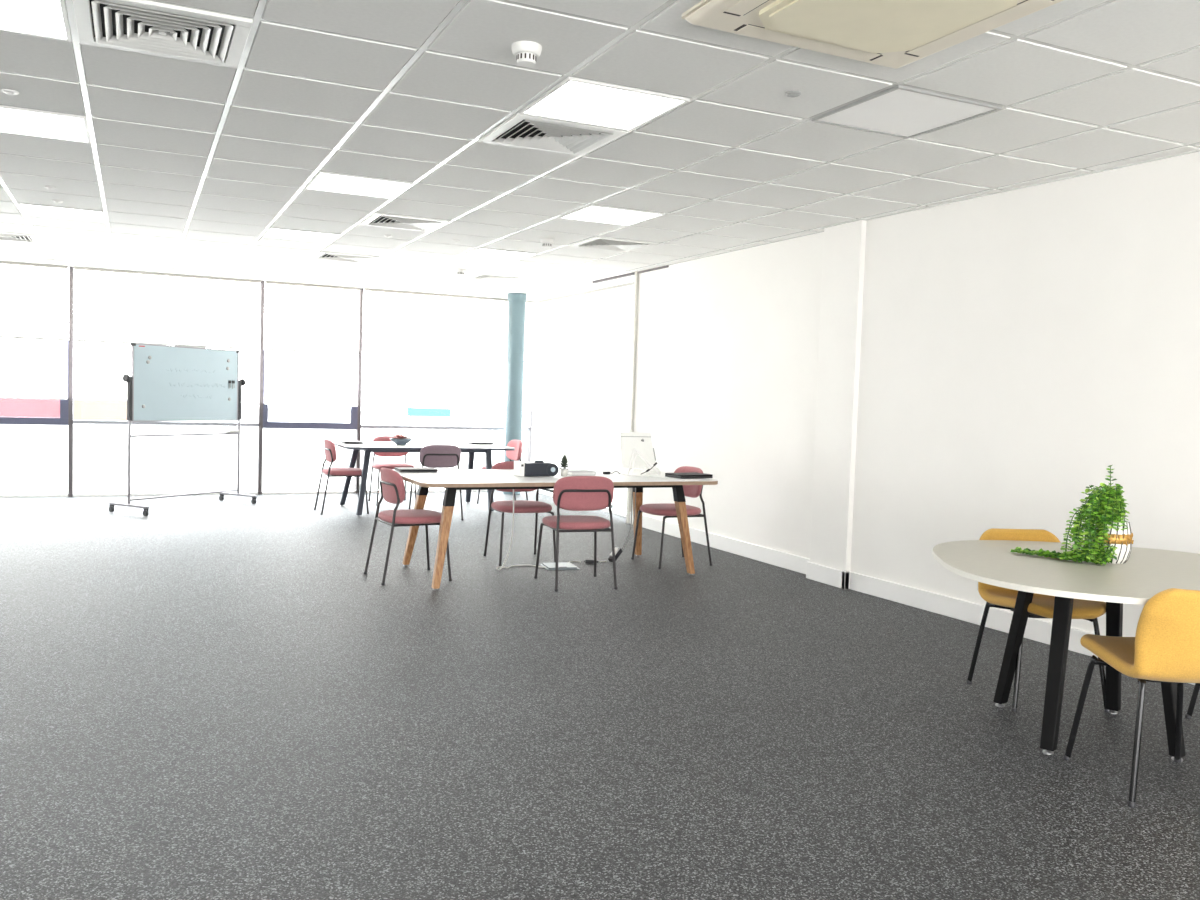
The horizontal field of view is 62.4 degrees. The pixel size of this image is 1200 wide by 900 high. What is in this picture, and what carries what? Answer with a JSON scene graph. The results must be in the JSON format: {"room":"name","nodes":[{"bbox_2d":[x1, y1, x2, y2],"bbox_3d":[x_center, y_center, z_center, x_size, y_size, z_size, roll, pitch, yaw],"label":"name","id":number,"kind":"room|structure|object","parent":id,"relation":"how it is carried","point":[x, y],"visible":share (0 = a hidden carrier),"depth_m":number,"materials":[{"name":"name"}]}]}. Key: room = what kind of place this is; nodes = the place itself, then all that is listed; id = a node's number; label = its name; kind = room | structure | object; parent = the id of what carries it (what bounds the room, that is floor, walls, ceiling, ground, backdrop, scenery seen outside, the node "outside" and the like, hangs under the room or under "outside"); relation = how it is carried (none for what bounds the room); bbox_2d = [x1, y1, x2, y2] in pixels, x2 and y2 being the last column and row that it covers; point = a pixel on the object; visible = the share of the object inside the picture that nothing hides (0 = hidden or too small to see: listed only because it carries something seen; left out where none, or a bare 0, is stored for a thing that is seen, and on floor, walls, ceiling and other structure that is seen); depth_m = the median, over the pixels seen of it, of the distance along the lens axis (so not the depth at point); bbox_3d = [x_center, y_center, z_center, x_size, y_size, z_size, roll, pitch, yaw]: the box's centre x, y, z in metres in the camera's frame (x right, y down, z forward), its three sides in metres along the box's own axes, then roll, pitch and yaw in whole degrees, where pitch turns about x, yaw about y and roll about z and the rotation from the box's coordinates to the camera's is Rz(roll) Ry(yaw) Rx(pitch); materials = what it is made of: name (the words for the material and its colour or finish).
{"room":"open-plan office","nodes":[
{"label":"open-plan office","id":0,"kind":"room"},
{"bbox_2d":[0,491,1199,899],"bbox_3d":[-1.876,1.114,4.095,10.500,0.150,16.450,0,3,-25],"label":"floor","id":1,"kind":"structure","parent":0,"point":[203,697],"depth_m":3.90,"materials":[{"name":"grey carpet"}]},
{"bbox_2d":[0,266,73,497],"bbox_3d":[-6.803,-0.760,10.656,2.015,2.561,0.120,0,3,-25],"label":"window","id":2,"kind":"structure","parent":1,"relation":"on","point":[66,406],"depth_m":11.01,"materials":[{"name":"white paint"}]},
{"bbox_2d":[0,261,67,399],"bbox_3d":[-6.768,-1.297,10.538,1.963,1.472,0.040,0,3,-25],"label":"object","id":3,"kind":"structure","parent":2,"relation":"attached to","point":[33,296],"depth_m":10.82,"materials":[{"name":"white fabric"}]},
{"bbox_2d":[73,281,264,496],"bbox_3d":[-4.978,-0.748,11.516,2.020,2.561,0.115,0,3,-25],"label":"window","id":4,"kind":"structure","parent":1,"relation":"on","point":[259,424],"depth_m":11.83,"materials":[{"name":"white paint"}]},
{"bbox_2d":[74,266,260,403],"bbox_3d":[-4.942,-1.285,11.396,1.968,1.472,0.040,0,3,-25],"label":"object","id":5,"kind":"structure","parent":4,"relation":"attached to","point":[114,309],"depth_m":11.29,"materials":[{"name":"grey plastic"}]},
{"bbox_2d":[109,343,256,515],"bbox_3d":[-4.344,-0.241,10.429,0.551,1.706,1.523,3,3,26],"label":"whiteboard","id":6,"kind":"object","parent":1,"relation":"on","point":[179,382],"visible":1,"depth_m":10.33,"materials":[{"name":"ceramic"}]},
{"bbox_2d":[226,430,239,432],"bbox_3d":[-4.067,-0.206,10.977,0.055,0.026,0.150,3,3,26],"label":"tray","id":7,"kind":"object","parent":6,"relation":"on","point":[230,431],"depth_m":10.95,"materials":[{"name":"grey plastic"}]},
{"bbox_2d":[262,288,363,494],"bbox_3d":[-3.534,-0.738,12.192,1.170,2.561,0.120,0,3,-25],"label":"window","id":8,"kind":"structure","parent":1,"relation":"on","point":[355,412],"depth_m":12.32,"materials":[{"name":"white paint"}]},
{"bbox_2d":[264,281,359,406],"bbox_3d":[-3.499,-1.275,12.074,1.118,1.472,0.040,0,3,-25],"label":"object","id":9,"kind":"structure","parent":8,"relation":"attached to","point":[312,330],"depth_m":12.07,"materials":[{"name":"white fabric"}]},
{"bbox_2d":[314,439,368,514],"bbox_3d":[-2.748,0.273,10.550,0.500,0.775,0.473,0,3,-25],"label":"upholstered chair","id":10,"kind":"object","parent":1,"relation":"on","point":[329,449],"visible":0.87,"depth_m":10.38,"materials":[{"name":"fabric"}]},
{"bbox_2d":[368,436,416,505],"bbox_3d":[-2.411,0.231,11.524,0.473,0.775,0.500,0,3,-25],"label":"upholstered chair","id":11,"kind":"object","parent":1,"relation":"on","point":[377,466],"visible":0.48,"depth_m":11.56,"materials":[{"name":"fabric"}]},
{"bbox_2d":[364,467,451,584],"bbox_3d":[-1.349,0.513,6.976,0.500,0.775,0.473,0,4,-29],"label":"upholstered chair","id":12,"kind":"object","parent":1,"relation":"on","point":[392,487],"visible":0.96,"depth_m":6.83,"materials":[{"name":"fabric"}]},
{"bbox_2d":[332,441,514,515],"bbox_3d":[-1.986,0.299,11.001,1.835,0.720,1.124,0,3,-25],"label":"meeting table","id":13,"kind":"object","parent":1,"relation":"on","point":[367,447],"visible":0.85,"depth_m":10.81,"materials":[{"name":"white laminate"}]},
{"bbox_2d":[340,440,362,443],"bbox_3d":[-2.705,-0.085,10.789,0.201,0.022,0.280,0,3,-25],"label":"laptop","id":14,"kind":"object","parent":13,"relation":"on","point":[341,441],"visible":1,"depth_m":10.69,"materials":[{"name":"plastic"}]},
{"bbox_2d":[388,433,413,444],"bbox_3d":[-2.155,-0.117,10.775,0.279,0.124,0.250,3,3,12],"label":"bowl","id":15,"kind":"object","parent":13,"relation":"on","point":[401,439],"visible":1,"depth_m":10.72,"materials":[{"name":"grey ceramic"}]},
{"bbox_2d":[465,441,493,444],"bbox_3d":[-1.399,-0.081,11.491,0.261,0.022,0.280,0,3,-25],"label":"laptop","id":16,"kind":"object","parent":13,"relation":"on","point":[467,442],"visible":1,"depth_m":11.40,"materials":[{"name":"plastic"}]},
{"bbox_2d":[409,445,463,519],"bbox_3d":[-1.696,0.321,10.296,0.473,0.775,0.500,0,3,-25],"label":"upholstered chair","id":17,"kind":"object","parent":1,"relation":"on","point":[434,456],"visible":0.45,"depth_m":10.13,"materials":[{"name":"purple fabric"}]},
{"bbox_2d":[477,440,527,503],"bbox_3d":[-1.130,0.267,11.642,0.500,0.775,0.473,0,3,-25],"label":"upholstered chair","id":18,"kind":"object","parent":1,"relation":"on","point":[516,454],"visible":0.46,"depth_m":11.68,"materials":[{"name":"fabric"}]},
{"bbox_2d":[503,293,526,494],"bbox_3d":[-1.118,-0.729,12.973,0.244,2.614,0.244,0,3,-25],"label":"column","id":19,"kind":"structure","parent":1,"relation":"on","point":[514,378],"depth_m":12.87,"materials":[{"name":"blue paint"}]},
{"bbox_2d":[484,461,555,565],"bbox_3d":[-0.631,0.488,7.856,0.473,0.775,0.500,1,3,-22],"label":"upholstered chair","id":20,"kind":"object","parent":1,"relation":"on","point":[520,506],"visible":0.57,"depth_m":7.75,"materials":[{"name":"fabric"}]},
{"bbox_2d":[394,469,717,589],"bbox_3d":[-0.363,0.548,7.397,2.260,0.720,1.135,0,3,-25],"label":"meeting table","id":21,"kind":"object","parent":1,"relation":"on","point":[452,480],"visible":0.91,"depth_m":7.19,"materials":[{"name":"white laminate"}]},
{"bbox_2d":[395,467,437,471],"bbox_3d":[-1.362,0.146,7.341,0.280,0.022,0.201,0,3,-25],"label":"laptop","id":22,"kind":"object","parent":21,"relation":"on","point":[400,469],"visible":1,"depth_m":7.28,"materials":[{"name":"plastic"}]},
{"bbox_2d":[496,489,543,569],"bbox_3d":[-0.602,0.551,7.476,0.376,0.691,0.198,-1,4,-40],"label":"power cable","id":23,"kind":"object","parent":21,"relation":"hanging from","point":[502,566],"visible":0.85,"depth_m":7.34,"materials":[{"name":"white plastic"}]},
{"bbox_2d":[514,460,557,475],"bbox_3d":[-0.469,0.132,7.267,0.298,0.110,0.150,0,3,-24],"label":"projector","id":24,"kind":"object","parent":21,"relation":"on","point":[538,467],"visible":1,"depth_m":7.21,"materials":[{"name":"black plastic"}]},
{"bbox_2d":[558,455,569,475],"bbox_3d":[-0.264,0.113,7.344,0.123,0.159,0.111,0,3,-25],"label":"plant","id":25,"kind":"object","parent":21,"relation":"on","point":[564,461],"visible":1,"depth_m":7.33,"materials":[{"name":"green plant"}]},
{"bbox_2d":[567,470,595,474],"bbox_3d":[-0.158,0.172,7.531,0.206,0.027,0.146,0,4,-29],"label":"notebook","id":26,"kind":"object","parent":21,"relation":"on","point":[570,472],"visible":0.85,"depth_m":7.48,"materials":[{"name":"white paper"}]},
{"bbox_2d":[622,488,632,548],"bbox_3d":[0.226,0.505,7.888,0.023,0.594,0.169,1,3,-21],"label":"cable","id":27,"kind":"object","parent":21,"relation":"hanging from","point":[632,488],"visible":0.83,"depth_m":7.83,"materials":[{"name":"grey plastic"}]},
{"bbox_2d":[618,432,660,475],"bbox_3d":[0.329,0.029,7.716,0.328,0.326,0.240,0,3,-25],"label":"display screen","id":28,"kind":"object","parent":21,"relation":"on","point":[637,450],"visible":0.99,"depth_m":7.77,"materials":[{"name":"white plastic"}]},
{"bbox_2d":[645,474,707,480],"bbox_3d":[0.573,0.207,7.478,0.407,0.011,0.270,5,4,45],"label":"paper stack","id":29,"kind":"object","parent":21,"relation":"on","point":[662,476],"visible":0.66,"depth_m":7.39,"materials":[{"name":"white paper"}]},
{"bbox_2d":[665,472,712,478],"bbox_3d":[0.666,0.192,7.433,0.300,0.028,0.213,0,4,-33],"label":"laptop","id":30,"kind":"object","parent":29,"relation":"on","point":[688,475],"visible":1,"depth_m":7.37,"materials":[{"name":"plastic"}]},
{"bbox_2d":[539,562,579,569],"bbox_3d":[-0.310,0.889,7.609,0.260,0.018,0.260,1,3,-17],"label":"box","id":31,"kind":"object","parent":1,"relation":"on","point":[561,565],"visible":1,"depth_m":7.56,"materials":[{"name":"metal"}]},
{"bbox_2d":[534,476,617,591],"bbox_3d":[-0.158,0.553,6.942,0.473,0.775,0.500,1,3,-19],"label":"upholstered chair","id":32,"kind":"object","parent":1,"relation":"on","point":[573,493],"visible":1,"depth_m":6.78,"materials":[{"name":"fabric"}]},
{"bbox_2d":[584,559,598,563],"bbox_3d":[-0.070,0.879,7.826,0.117,0.030,0.044,2,3,5],"label":"power adapter","id":33,"kind":"object","parent":1,"relation":"on","point":[591,561],"visible":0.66,"depth_m":7.81,"materials":[{"name":"plastic"}]},
{"bbox_2d":[608,547,622,561],"bbox_3d":[0.122,0.835,7.904,0.056,0.111,0.120,4,4,40],"label":"power strip","id":34,"kind":"object","parent":1,"relation":"on","point":[618,551],"visible":0.74,"depth_m":7.88,"materials":[{"name":"plastic"}]},
{"bbox_2d":[631,466,711,568],"bbox_3d":[0.589,0.522,7.967,0.500,0.775,0.473,0,3,-26],"label":"upholstered chair","id":35,"kind":"object","parent":1,"relation":"on","point":[667,510],"visible":0.61,"depth_m":7.87,"materials":[{"name":"fabric"}]},
{"bbox_2d":[966,528,1110,712],"bbox_3d":[2.018,0.767,4.549,0.455,0.750,0.554,2,3,-5],"label":"shell chair","id":36,"kind":"object","parent":1,"relation":"on","point":[1042,606],"visible":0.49,"depth_m":4.55,"materials":[{"name":"yellow fabric"}]},
{"bbox_2d":[933,540,1199,761],"bbox_3d":[2.077,0.821,4.010,1.394,0.700,1.394,2,3,9],"label":"cafe table","id":37,"kind":"object","parent":1,"relation":"on","point":[1147,572],"visible":0.94,"depth_m":3.84,"materials":[{"name":"white laminate"}]},
{"bbox_2d":[1011,465,1133,564],"bbox_3d":[1.973,0.258,4.118,0.461,0.405,0.245,3,3,15],"label":"potted plant","id":38,"kind":"object","parent":37,"relation":"on","point":[1110,540],"visible":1,"depth_m":4.06,"materials":[{"name":"green plant"}]},
{"bbox_2d":[1063,588,1199,807],"bbox_3d":[2.007,0.822,3.535,0.455,0.750,0.554,2,3,-2],"label":"shell chair","id":39,"kind":"object","parent":1,"relation":"on","point":[1165,646],"visible":1,"depth_m":3.32,"materials":[{"name":"yellow fabric"}]},
{"bbox_2d":[1185,683,1199,718],"bbox_3d":[2.815,0.816,4.112,0.554,0.750,0.455,2,3,-6],"label":"shell chair","id":40,"kind":"object","parent":1,"relation":"on","point":[1188,715],"visible":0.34,"depth_m":4.30,"materials":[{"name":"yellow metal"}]},
{"bbox_2d":[0,0,1199,296],"bbox_3d":[-1.763,-1.666,3.894,10.500,0.204,16.760,0,3,-25],"label":"ceiling","id":41,"kind":"structure","parent":0,"point":[188,165],"depth_m":4.90,"materials":[{"name":"tile"}]},
{"bbox_2d":[2,89,18,94],"bbox_3d":[-2.677,-1.620,4.499,0.068,0.015,0.068,0,3,-25],"label":"ceiling sensor","id":42,"kind":"object","parent":41,"relation":"attached to","point":[7,91],"visible":1,"depth_m":4.49,"materials":[{"name":"white paint"}]},
{"bbox_2d":[0,231,39,242],"bbox_3d":[-5.505,-1.973,9.124,0.574,0.026,0.574,0,3,-25],"label":"ceiling vent","id":43,"kind":"object","parent":41,"relation":"in","point":[7,236],"visible":1,"depth_m":9.18,"materials":[{"name":"white metal"}]},
{"bbox_2d":[0,0,71,41],"bbox_3d":[-2.163,-1.557,3.417,0.574,0.020,0.574,0,3,-25],"label":"recessed light","id":44,"kind":"object","parent":41,"relation":"in","point":[40,18],"visible":1,"depth_m":3.57,"materials":[{"name":"white plastic"}]},
{"bbox_2d":[0,105,90,142],"bbox_3d":[-2.926,-1.670,5.043,0.574,0.020,0.574,0,3,-25],"label":"recessed light","id":45,"kind":"object","parent":41,"relation":"in","point":[13,120],"visible":1,"depth_m":5.06,"materials":[{"name":"white plastic"}]},
{"bbox_2d":[17,202,104,222],"bbox_3d":[-4.198,-1.859,7.753,0.574,0.020,0.574,0,3,-25],"label":"recessed light","id":46,"kind":"object","parent":41,"relation":"in","point":[29,209],"visible":1,"depth_m":7.72,"materials":[{"name":"white plastic"}]},
{"bbox_2d":[72,0,252,68],"bbox_3d":[-1.620,-1.550,3.672,0.574,0.026,0.574,0,3,-25],"label":"ceiling vent","id":47,"kind":"object","parent":41,"relation":"in","point":[138,26],"visible":1,"depth_m":3.65,"materials":[{"name":"white metal"}]},
{"bbox_2d":[262,227,340,242],"bbox_3d":[-2.569,-1.848,8.519,0.574,0.020,0.574,0,3,-25],"label":"recessed light","id":48,"kind":"object","parent":41,"relation":"in","point":[272,232],"visible":0.94,"depth_m":8.49,"materials":[{"name":"white plastic"}]},
{"bbox_2d":[311,251,379,263],"bbox_3d":[-2.535,-1.916,9.858,0.574,0.026,0.574,0,3,-25],"label":"ceiling vent","id":49,"kind":"object","parent":41,"relation":"in","point":[321,255],"visible":0.97,"depth_m":9.82,"materials":[{"name":"white metal"}]},
{"bbox_2d":[305,171,412,198],"bbox_3d":[-1.551,-1.697,6.350,0.574,0.020,0.574,0,3,-25],"label":"recessed light","id":50,"kind":"object","parent":41,"relation":"in","point":[325,181],"visible":0.99,"depth_m":6.32,"materials":[{"name":"white plastic"}]},
{"bbox_2d":[360,212,450,231],"bbox_3d":[-1.517,-1.766,7.690,0.574,0.026,0.574,0,3,-25],"label":"ceiling vent","id":51,"kind":"object","parent":41,"relation":"in","point":[386,220],"visible":0.99,"depth_m":7.65,"materials":[{"name":"white metal"}]},
{"bbox_2d":[456,268,465,275],"bbox_3d":[-1.474,-1.883,10.491,0.112,0.064,0.112,0,3,-25],"label":"smoke detector","id":52,"kind":"object","parent":41,"relation":"attached to","point":[460,271],"visible":1,"depth_m":10.46,"materials":[{"name":"white plastic"}]},
{"bbox_2d":[465,273,529,281],"bbox_3d":[-1.160,-1.943,11.166,0.574,0.026,0.574,0,3,-25],"label":"ceiling light","id":53,"kind":"object","parent":41,"relation":"in","point":[480,276],"visible":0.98,"depth_m":11.10,"materials":[{"name":"white metal"}]},
{"bbox_2d":[461,247,538,260],"bbox_3d":[-0.940,-1.837,9.284,0.574,0.020,0.574,0,3,-25],"label":"recessed light","id":54,"kind":"object","parent":41,"relation":"in","point":[481,252],"visible":1,"depth_m":9.26,"materials":[{"name":"white plastic"}]},
{"bbox_2d":[512,41,541,65],"bbox_3d":[-0.275,-1.474,3.698,0.112,0.064,0.112,0,3,-25],"label":"smoke detector","id":55,"kind":"object","parent":41,"relation":"attached to","point":[526,53],"visible":1,"depth_m":3.67,"materials":[{"name":"white plastic"}]},
{"bbox_2d":[540,238,553,247],"bbox_3d":[-0.443,-1.730,8.296,0.112,0.064,0.112,0,3,-25],"label":"smoke detector","id":56,"kind":"object","parent":41,"relation":"attached to","point":[546,242],"visible":1,"depth_m":8.26,"materials":[{"name":"white plastic"}]},
{"bbox_2d":[479,112,627,156],"bbox_3d":[-0.245,-1.577,4.979,0.574,0.026,0.574,0,3,-25],"label":"ceiling vent","id":57,"kind":"object","parent":41,"relation":"in","point":[523,131],"visible":0.96,"depth_m":4.96,"materials":[{"name":"white metal"}]},
{"bbox_2d":[520,77,689,130],"bbox_3d":[0.010,-1.542,4.437,0.574,0.020,0.574,0,3,-25],"label":"recessed light","id":58,"kind":"object","parent":41,"relation":"in","point":[576,100],"visible":1,"depth_m":4.40,"materials":[{"name":"white plastic"}]},
{"bbox_2d":[559,204,664,225],"bbox_3d":[0.078,-1.686,7.116,0.574,0.020,0.574,0,3,-25],"label":"recessed light","id":59,"kind":"object","parent":41,"relation":"in","point":[592,212],"visible":1,"depth_m":7.09,"materials":[{"name":"white plastic"}]},
{"bbox_2d":[569,236,658,251],"bbox_3d":[0.112,-1.754,8.455,0.574,0.026,0.574,0,3,-25],"label":"ceiling vent","id":60,"kind":"object","parent":41,"relation":"in","point":[597,242],"visible":0.98,"depth_m":8.40,"materials":[{"name":"white metal"}]},
{"bbox_2d":[785,91,800,96],"bbox_3d":[0.809,-1.489,4.159,0.068,0.015,0.068,0,3,-25],"label":"ceiling sensor","id":61,"kind":"object","parent":41,"relation":"attached to","point":[789,93],"visible":1,"depth_m":4.14,"materials":[{"name":"grey plastic"}]},
{"bbox_2d":[682,0,1062,68],"bbox_3d":[0.901,-1.418,3.133,0.950,0.068,0.950,0,3,-25],"label":"air conditioner","id":62,"kind":"object","parent":41,"relation":"attached to","point":[895,34],"visible":1,"depth_m":3.24,"materials":[{"name":"beige plastic"}]},
{"bbox_2d":[759,0,1016,53],"bbox_3d":[0.900,-1.397,3.134,0.636,0.015,0.636,0,3,-25],"label":"grille","id":63,"kind":"object","parent":62,"relation":"attached to","point":[872,26],"depth_m":3.20,"materials":[{"name":"yellow plastic"}]},
{"bbox_2d":[811,85,1001,137],"bbox_3d":[1.350,-1.497,4.405,0.574,0.020,0.574,0,3,-25],"label":"ceiling panel","id":64,"kind":"object","parent":41,"relation":"in","point":[899,110],"visible":1,"depth_m":4.37,"materials":[{"name":"grey plastic"}]},
{"bbox_2d":[531,152,1199,636],"bbox_3d":[2.506,-0.272,6.163,0.450,2.676,16.253,0,3,-26],"label":"wall","id":65,"kind":"structure","parent":0,"point":[1019,346],"depth_m":6.21,"materials":[{"name":"paint"}]},
{"bbox_2d":[0,255,537,300],"bbox_3d":[-5.321,-2.057,11.190,9.860,0.065,0.150,0,3,-25],"label":"trim","id":66,"kind":"structure","parent":65,"relation":"attached to","point":[68,263],"depth_m":11.65,"materials":[{"name":"white paint"}]},
{"bbox_2d":[361,301,535,492],"bbox_3d":[-1.958,-0.727,12.936,2.315,2.561,0.115,0,3,-25],"label":"window","id":67,"kind":"structure","parent":65,"relation":"in","point":[528,429],"depth_m":13.12,"materials":[{"name":"white paint"}]},
{"bbox_2d":[362,288,534,410],"bbox_3d":[-1.921,-1.264,12.815,2.263,1.472,0.040,0,3,-25],"label":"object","id":68,"kind":"structure","parent":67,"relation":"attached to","point":[422,350],"depth_m":12.75,"materials":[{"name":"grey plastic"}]},
{"bbox_2d":[533,278,633,516],"bbox_3d":[-0.145,-0.640,11.911,0.060,2.616,3.275,0,3,-25],"label":"window","id":69,"kind":"structure","parent":65,"relation":"in","point":[548,492],"depth_m":11.74,"materials":[{"name":"white paint"}]},
{"bbox_2d":[534,282,633,509],"bbox_3d":[-0.188,-0.657,11.864,0.032,2.468,3.200,0,3,-25],"label":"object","id":70,"kind":"structure","parent":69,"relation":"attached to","point":[584,340],"depth_m":11.84,"materials":[{"name":"fabric"}]},
{"bbox_2d":[592,265,668,282],"bbox_3d":[0.301,-1.847,10.445,0.035,0.024,1.750,0,3,-25],"label":"trim","id":71,"kind":"structure","parent":65,"relation":"attached to","point":[666,266],"depth_m":10.47,"materials":[{"name":"grey metal"}]},
{"bbox_2d":[626,271,638,523],"bbox_3d":[0.430,-0.537,10.348,0.228,2.616,0.050,0,3,-25],"label":"trim","id":72,"kind":"structure","parent":65,"relation":"attached to","point":[636,277],"depth_m":10.27,"materials":[{"name":"beige metal"}]},
{"bbox_2d":[810,220,866,571],"bbox_3d":[1.770,-0.339,7.238,0.145,2.646,0.420,0,3,-25],"label":"pillar","id":73,"kind":"structure","parent":65,"relation":"attached to","point":[844,244],"depth_m":7.17,"materials":[{"name":"paint"}]},
{"bbox_2d":[629,512,1194,684],"bbox_3d":[3.059,1.109,4.600,0.191,0.125,12.782,0,3,-26],"label":"baseboard","id":74,"kind":"structure","parent":65,"relation":"attached to","point":[1038,630],"depth_m":6.81,"materials":[{"name":"white paint"}]},
{"label":"outside","id":75,"kind":"structure","parent":0,"visible":0},
{"bbox_2d":[173,408,527,426],"bbox_3d":[-17.619,-0.962,37.515,80.000,0.150,57.150,0,3,-25],"label":"pavement","id":76,"kind":"structure","parent":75,"point":[249,415],"depth_m":53.01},
{"bbox_2d":[0,398,127,420],"bbox_3d":[-12.119,-0.740,18.750,6.000,1.800,0.250,0,3,-25],"label":"hoarding","id":77,"kind":"object","parent":76,"relation":"on","point":[9,407],"visible":0.04,"depth_m":19.34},
{"bbox_2d":[0,420,526,493],"bbox_3d":[-4.256,0.161,13.759,20.000,1.050,0.210,0,3,-25],"label":"wall","id":78,"kind":"structure","parent":76,"relation":"on","point":[33,458],"depth_m":13.12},
{"bbox_2d":[407,408,450,425],"bbox_3d":[-3.908,-0.401,22.550,1.000,1.240,0.110,0,3,-25],"label":"sign board","id":79,"kind":"object","parent":76,"relation":"on","point":[446,413],"visible":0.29,"depth_m":22.48,"materials":[{"name":"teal plastic"}]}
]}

